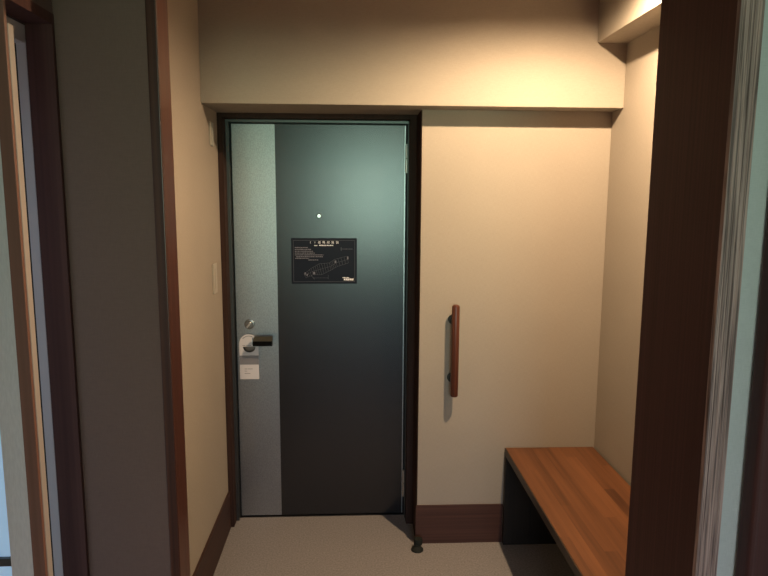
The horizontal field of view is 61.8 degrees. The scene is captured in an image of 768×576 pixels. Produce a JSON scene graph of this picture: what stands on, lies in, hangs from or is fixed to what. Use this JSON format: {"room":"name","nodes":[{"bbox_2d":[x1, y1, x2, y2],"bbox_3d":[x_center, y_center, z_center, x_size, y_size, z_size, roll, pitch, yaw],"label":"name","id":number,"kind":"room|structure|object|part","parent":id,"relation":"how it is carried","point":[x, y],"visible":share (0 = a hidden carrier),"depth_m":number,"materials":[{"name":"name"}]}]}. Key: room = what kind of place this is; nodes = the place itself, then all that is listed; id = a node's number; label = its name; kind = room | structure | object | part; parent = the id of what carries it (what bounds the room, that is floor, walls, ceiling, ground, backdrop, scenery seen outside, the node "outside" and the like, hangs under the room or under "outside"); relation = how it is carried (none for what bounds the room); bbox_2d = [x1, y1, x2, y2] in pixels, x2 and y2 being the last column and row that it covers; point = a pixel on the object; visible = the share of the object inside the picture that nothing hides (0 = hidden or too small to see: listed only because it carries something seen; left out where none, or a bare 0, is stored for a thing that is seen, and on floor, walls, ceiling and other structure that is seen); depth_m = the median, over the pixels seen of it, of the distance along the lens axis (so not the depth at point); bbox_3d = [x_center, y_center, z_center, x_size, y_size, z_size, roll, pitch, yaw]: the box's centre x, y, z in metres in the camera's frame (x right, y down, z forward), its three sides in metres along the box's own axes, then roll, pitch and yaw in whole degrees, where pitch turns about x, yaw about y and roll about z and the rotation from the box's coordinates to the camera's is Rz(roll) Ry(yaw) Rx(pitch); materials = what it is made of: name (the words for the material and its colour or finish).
{"room":"hotel room entryway","nodes":[
{"label":"hotel room entryway","id":0,"kind":"room"},
{"bbox_2d":[42,0,52,13],"bbox_3d":[-0.765,-0.799,1.333,0.100,0.424,0.045,0,8,-3],"label":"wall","id":1,"kind":"structure","parent":0,"point":[47,4],"depth_m":1.37,"materials":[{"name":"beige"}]},
{"bbox_2d":[6,0,170,575],"bbox_3d":[-0.699,0.194,1.545,0.348,2.450,0.085,0,8,-3],"label":"wall","id":2,"kind":"structure","parent":0,"point":[102,61],"depth_m":1.47,"materials":[{"name":"beige paint"}]},
{"bbox_2d":[145,0,189,575],"bbox_3d":[-0.513,0.194,1.554,0.024,2.449,0.093,0,8,-3],"label":"trim","id":3,"kind":"structure","parent":2,"relation":"attached to","point":[156,12],"depth_m":1.50,"materials":[{"name":"brown wood"}]},
{"bbox_2d":[31,0,227,575],"bbox_3d":[-0.776,0.142,1.904,0.128,2.450,2.698,0,8,-3],"label":"wall","id":4,"kind":"structure","parent":0,"point":[196,177],"depth_m":2.55,"materials":[{"name":"beige paint"}]},
{"bbox_2d":[0,0,52,575],"bbox_3d":[-0.909,0.449,1.237,0.500,2.010,0.028,0,8,-3],"label":"door","id":5,"kind":"structure","parent":4,"relation":"in","point":[25,539],"depth_m":1.20,"materials":[{"name":"beige"}]},
{"bbox_3d":[-0.942,0.390,1.228,0.433,1.550,0.006,0,8,-3],"label":"frosted pane","id":6,"kind":"part","parent":5,"relation":"part of","materials":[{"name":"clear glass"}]},
{"bbox_3d":[-0.921,0.467,1.240,0.476,1.973,0.021,0,8,-3],"label":"pale panel","id":7,"kind":"part","parent":5,"relation":"part of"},
{"bbox_2d":[14,45,54,575],"bbox_3d":[-0.803,0.443,1.529,0.004,1.960,0.005,0,8,-3],"label":"trim","id":8,"kind":"structure","parent":4,"relation":"attached to","point":[14,45],"depth_m":1.47,"materials":[{"name":"black"}]},
{"bbox_2d":[5,0,89,575],"bbox_3d":[-0.727,0.479,1.051,0.058,2.026,0.970,0,8,-3],"label":"trim","id":9,"kind":"structure","parent":4,"relation":"attached to","point":[38,22],"depth_m":1.46,"materials":[{"name":"red wood"}]},
{"bbox_2d":[192,491,230,575],"bbox_3d":[-0.732,1.202,2.467,0.010,0.192,1.455,0,8,-3],"label":"baseboard","id":10,"kind":"structure","parent":4,"relation":"attached to","point":[208,561],"depth_m":2.85,"materials":[{"name":"brown wood"}]},
{"bbox_2d":[209,122,213,145],"bbox_3d":[-0.750,-0.670,2.793,0.010,0.100,0.060,0,8,-3],"label":"wall sensor","id":11,"kind":"object","parent":4,"relation":"attached to","point":[211,125],"visible":1,"depth_m":2.77,"materials":[{"name":"beige plastic"}]},
{"bbox_2d":[212,263,217,293],"bbox_3d":[-0.752,-0.043,2.856,0.010,0.134,0.066,0,8,-3],"label":"light switch","id":12,"kind":"object","parent":4,"relation":"attached to","point":[214,266],"visible":1,"depth_m":2.83,"materials":[{"name":"beige plastic"}]},
{"bbox_2d":[213,515,574,575],"bbox_3d":[0.834,1.743,-0.216,2.960,0.100,7.600,0,8,-3],"label":"floor","id":13,"kind":"structure","parent":0,"point":[364,545],"depth_m":2.97,"materials":[{"name":"beige tile"}]},
{"bbox_2d":[411,536,422,552],"bbox_3d":[0.155,1.201,3.001,0.058,0.051,0.062,0,8,-3],"label":"door stop","id":14,"kind":"object","parent":13,"relation":"on","point":[416,548],"visible":1,"depth_m":2.99,"materials":[{"name":"black metal"}]},
{"bbox_2d":[502,447,630,575],"bbox_3d":[0.806,1.078,2.393,0.420,0.474,1.330,0,8,-3],"label":"bench","id":15,"kind":"object","parent":13,"relation":"on","point":[573,499],"visible":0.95,"depth_m":2.58,"materials":[{"name":"brown wood"}]},
{"bbox_3d":[0.776,1.000,3.041,0.418,0.444,0.024,0,8,-3],"label":"panel","id":16,"kind":"part","parent":15,"relation":"part of","materials":[{"name":"black wood"}]},
{"bbox_2d":[208,107,611,521],"bbox_3d":[0.162,-0.023,3.089,1.858,2.450,0.400,0,8,-3],"label":"wall","id":17,"kind":"structure","parent":0,"point":[514,203],"depth_m":2.91,"materials":[{"name":"beige paint"}]},
{"bbox_2d":[217,110,421,534],"bbox_3d":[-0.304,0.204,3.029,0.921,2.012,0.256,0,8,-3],"label":"trim","id":18,"kind":"structure","parent":17,"relation":"attached to","point":[415,121],"depth_m":3.04,"materials":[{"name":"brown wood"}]},
{"bbox_2d":[240,513,403,517],"bbox_3d":[-0.319,1.174,3.345,0.842,0.003,0.064,0,8,-3],"label":"trim","id":19,"kind":"structure","parent":17,"relation":"attached to","point":[349,514],"depth_m":3.32,"materials":[{"name":"black metal"}]},
{"bbox_2d":[447,305,459,397],"bbox_3d":[0.315,0.283,2.905,0.046,0.425,0.066,0,8,-3],"label":"handrail","id":20,"kind":"object","parent":17,"relation":"attached to","point":[454,318],"visible":1,"depth_m":2.88,"materials":[{"name":"brown wood"}]},
{"bbox_2d":[415,504,502,543],"bbox_3d":[0.357,1.123,3.056,0.416,0.192,0.009,0,8,-3],"label":"baseboard","id":21,"kind":"structure","parent":17,"relation":"attached to","point":[452,523],"depth_m":3.05,"materials":[{"name":"brown wood"}]},
{"bbox_2d":[198,0,626,111],"bbox_3d":[0.129,-0.982,2.687,1.758,0.438,0.120,0,8,-3],"label":"beam","id":22,"kind":"structure","parent":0,"point":[511,55],"depth_m":2.63,"materials":[{"name":"beige paint"}]},
{"bbox_2d":[594,25,659,485],"bbox_3d":[1.081,0.101,2.260,0.100,2.450,1.360,0,8,-3],"label":"wall","id":23,"kind":"structure","parent":0,"point":[632,125],"depth_m":2.67,"materials":[{"name":"beige paint"}]},
{"bbox_2d":[598,0,660,43],"bbox_3d":[0.977,-1.016,2.039,0.126,0.178,1.230,0,8,-3],"label":"beam","id":24,"kind":"structure","parent":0,"point":[620,21],"depth_m":2.44,"materials":[{"name":"beige paint"}]},
{"bbox_2d":[716,0,767,575],"bbox_3d":[1.390,0.231,1.363,1.495,2.450,0.100,0,8,-3],"label":"wall partition","id":25,"kind":"structure","parent":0,"point":[757,211],"depth_m":1.26,"materials":[{"name":"paint"}]},
{"bbox_2d":[692,0,764,575],"bbox_3d":[0.663,0.241,1.274,0.044,2.448,0.012,0,8,-3],"label":"trim","id":26,"kind":"structure","parent":25,"relation":"attached to","point":[750,13],"depth_m":1.23,"materials":[{"name":"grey wood"}]},
{"bbox_2d":[735,213,767,575],"bbox_3d":[0.800,0.243,1.261,0.144,2.449,0.050,0,8,-3],"label":"trim","id":27,"kind":"structure","parent":25,"relation":"attached to","point":[752,550],"depth_m":1.26,"materials":[{"name":"brown wood"}]},
{"bbox_3d":[-0.616,0.671,-1.779,0.100,2.450,4.750,0,8,-3],"label":"wall","id":28,"kind":"structure","parent":0,"visible":0},
{"bbox_2d":[6,16,63,575],"bbox_3d":[-0.768,0.490,1.065,0.021,2.000,0.939,0,8,-3],"label":"trim","id":29,"kind":"structure","parent":28,"relation":"attached to","point":[18,28],"depth_m":1.46,"materials":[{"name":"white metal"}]},
{"bbox_3d":[1.383,0.210,1.512,1.495,2.450,0.200,0,8,-3],"label":"wall","id":30,"kind":"structure","parent":0,"visible":0},
{"bbox_2d":[625,0,737,575],"bbox_3d":[0.636,0.218,1.430,0.006,2.449,0.304,0,8,-3],"label":"trim","id":31,"kind":"structure","parent":30,"relation":"attached to","point":[697,37],"depth_m":1.39,"materials":[{"name":"brown wood"}]},
{"bbox_3d":[-0.307,-1.037,3.051,0.921,0.436,0.140,0,8,-3],"label":"wall","id":32,"kind":"structure","parent":0,"visible":0},
{"bbox_2d":[231,124,407,514],"bbox_3d":[-0.307,0.200,3.161,0.838,1.964,0.103,0,8,-3],"label":"door","id":33,"kind":"structure","parent":32,"relation":"in","point":[321,422],"depth_m":3.17,"materials":[{"name":"metal"}]},
{"bbox_2d":[239,334,258,378],"bbox_3d":[-0.665,0.339,3.163,0.094,0.227,0.002,0,8,-3],"label":"hanger","id":34,"kind":"object","parent":33,"relation":"hanging from","point":[249,362],"visible":0.97,"depth_m":3.17,"materials":[{"name":"white paper"}]},
{"bbox_3d":[-0.623,0.198,3.162,0.199,1.962,0.002,0,8,-3],"label":"silver panel","id":35,"kind":"part","parent":33,"relation":"part of","materials":[{"name":"metal"}]},
{"bbox_3d":[-0.591,0.256,3.137,0.093,0.044,0.066,0,8,-3],"label":"lever","id":36,"kind":"part","parent":33,"relation":"part of","materials":[{"name":"black metal"}]},
{"bbox_2d":[291,238,356,283],"bbox_3d":[-0.292,-0.131,3.127,0.318,0.223,0.004,0,8,-3],"label":"notice","id":37,"kind":"object","parent":33,"relation":"attached to","point":[313,260],"visible":1,"depth_m":3.13,"materials":[{"name":"black"}]}
]}

